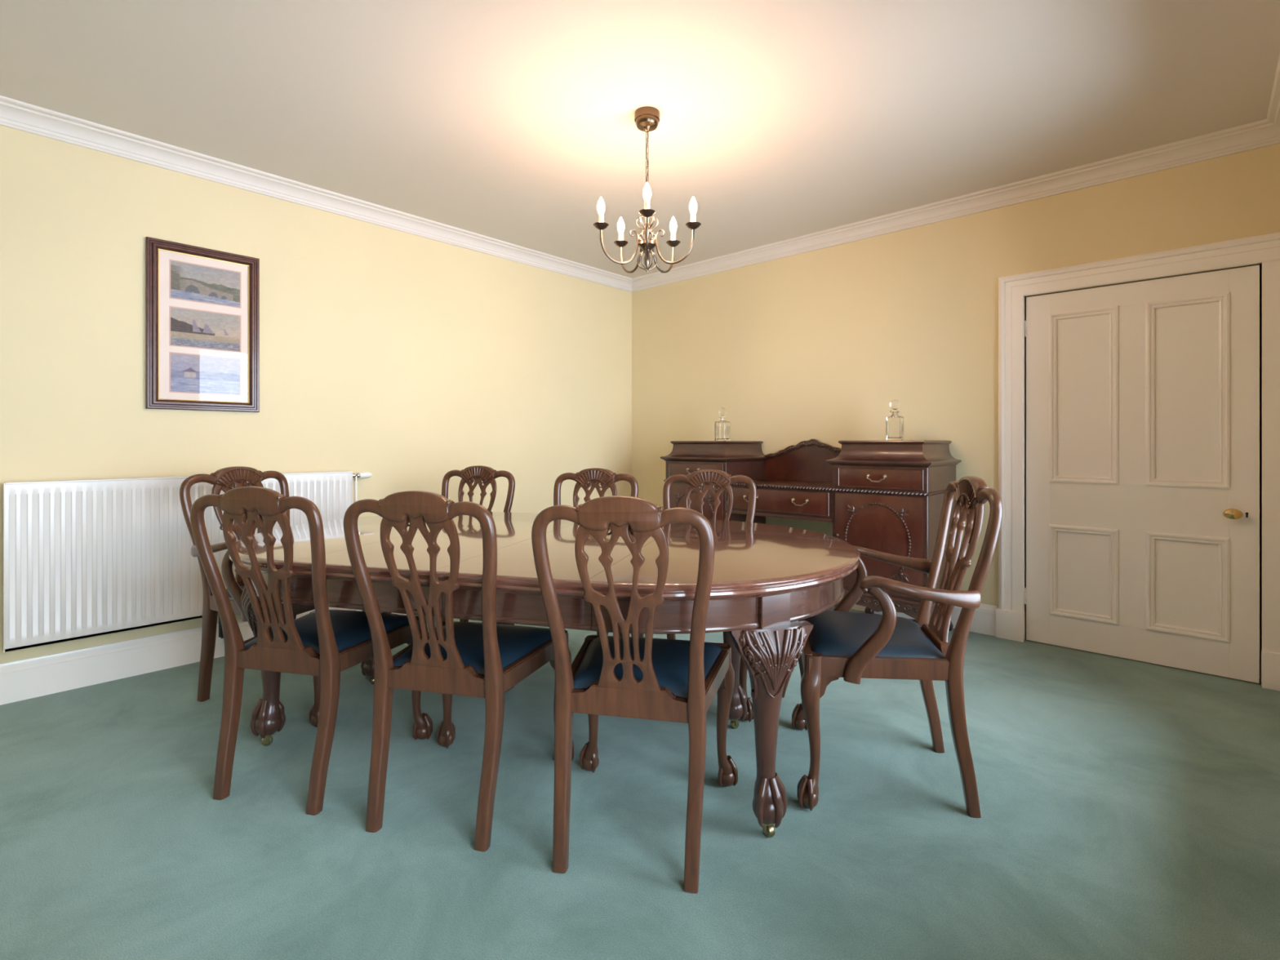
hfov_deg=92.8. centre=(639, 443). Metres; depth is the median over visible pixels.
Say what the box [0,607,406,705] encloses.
baseboard
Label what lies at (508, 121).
ceiling
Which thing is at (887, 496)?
sideboard
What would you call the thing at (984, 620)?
baseboard
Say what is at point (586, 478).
dining chair
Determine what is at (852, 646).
chair
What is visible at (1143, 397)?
door
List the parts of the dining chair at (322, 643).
post, crest rail, rail, rail, post, leg, seat, rail, leg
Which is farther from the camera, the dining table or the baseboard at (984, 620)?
the baseboard at (984, 620)
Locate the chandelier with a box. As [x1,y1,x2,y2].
[593,106,701,273]
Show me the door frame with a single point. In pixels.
(1264, 249)
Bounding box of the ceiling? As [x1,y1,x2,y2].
[0,0,1279,278]
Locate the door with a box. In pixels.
[1024,265,1259,683]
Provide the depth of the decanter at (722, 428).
4.67 m
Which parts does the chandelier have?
candle bulb, arm, candle bulb, arm, arm, candle bulb, arm, candle bulb, arm, candle bulb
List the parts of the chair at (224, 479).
post, arm, rail, crest rail, seat, post, rail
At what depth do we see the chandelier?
2.78 m
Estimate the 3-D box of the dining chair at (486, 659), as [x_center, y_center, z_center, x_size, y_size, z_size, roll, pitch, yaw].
[-0.576,0.655,2.033,0.560,1.036,0.617,0,0,14]
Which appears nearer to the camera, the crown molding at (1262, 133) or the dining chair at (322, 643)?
the dining chair at (322, 643)
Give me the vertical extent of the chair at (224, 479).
1.058 m
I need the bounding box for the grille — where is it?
[4,471,351,484]
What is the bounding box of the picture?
[145,236,259,412]
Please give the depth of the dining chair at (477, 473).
3.69 m
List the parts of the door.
panel, panel, panel moulding, panel moulding, rail, lock rail, rail, panel, panel, panel moulding, panel moulding, knob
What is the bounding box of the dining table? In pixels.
[228,511,860,837]
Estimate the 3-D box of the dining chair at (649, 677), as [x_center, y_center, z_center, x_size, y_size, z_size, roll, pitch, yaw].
[0.005,0.655,1.866,0.560,1.036,0.617,0,0,12]
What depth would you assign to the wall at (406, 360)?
3.65 m
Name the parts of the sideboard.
oval moulding, drawer, cupboard door, handle, drawer, gadroon moulding, handle, handle, oval moulding, cupboard door, drawer, waist moulding, gadroon moulding, moulding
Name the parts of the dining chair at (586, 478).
post, crest rail, post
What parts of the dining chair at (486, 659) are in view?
post, rail, crest rail, rail, leg, seat, post, rail, leg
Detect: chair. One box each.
[179,466,367,702]
[190,486,432,815]
[343,490,573,851]
[382,465,515,624]
[502,467,638,692]
[531,495,737,893]
[631,469,756,722]
[791,475,1002,817]
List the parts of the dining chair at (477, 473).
post, leg, crest rail, post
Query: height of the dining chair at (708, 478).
1.036 m
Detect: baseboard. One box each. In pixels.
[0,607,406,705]
[851,603,996,635]
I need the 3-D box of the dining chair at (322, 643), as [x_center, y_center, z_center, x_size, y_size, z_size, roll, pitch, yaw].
[-1.155,0.655,2.201,0.560,1.036,0.617,0,0,13]
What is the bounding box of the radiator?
[3,471,371,653]
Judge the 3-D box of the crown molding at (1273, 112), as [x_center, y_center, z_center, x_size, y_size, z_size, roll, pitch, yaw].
[1.254,-1.474,0.951,0.106,0.092,5.300,0,0,43]
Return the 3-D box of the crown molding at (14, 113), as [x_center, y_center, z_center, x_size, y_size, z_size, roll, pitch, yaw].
[-1.833,-1.474,3.791,0.106,0.092,5.300,0,0,43]
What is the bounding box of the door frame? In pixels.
[995,231,1279,691]
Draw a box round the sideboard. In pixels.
[660,439,961,631]
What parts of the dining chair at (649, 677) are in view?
post, rail, leg, crest rail, rail, seat, rail, post, rail, leg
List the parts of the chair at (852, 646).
leg, rail, leg, seat, rail, arm, arm, rail, post, crest rail, post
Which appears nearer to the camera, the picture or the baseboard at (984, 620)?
the picture
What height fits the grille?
0.008 m
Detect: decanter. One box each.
[714,408,730,440]
[885,400,903,439]
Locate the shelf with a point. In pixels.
(761, 484)
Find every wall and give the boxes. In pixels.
[0,124,631,663]
[631,142,1279,681]
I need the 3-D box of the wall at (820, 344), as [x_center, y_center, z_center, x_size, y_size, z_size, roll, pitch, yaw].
[1.606,-0.175,4.432,4.900,2.690,0.300,0,0,43]
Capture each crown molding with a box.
[0,95,632,292]
[631,119,1279,292]
[1266,53,1279,125]
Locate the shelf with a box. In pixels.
[732,479,832,490]
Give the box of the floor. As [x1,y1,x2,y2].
[0,605,1279,959]
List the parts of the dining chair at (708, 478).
leg, post, crest rail, leg, post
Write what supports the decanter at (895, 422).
on the sideboard
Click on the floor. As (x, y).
(1130, 809)
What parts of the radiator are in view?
panel, panel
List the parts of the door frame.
jamb moulding, head moulding, jamb moulding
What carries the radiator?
attached to the wall at (406, 360)

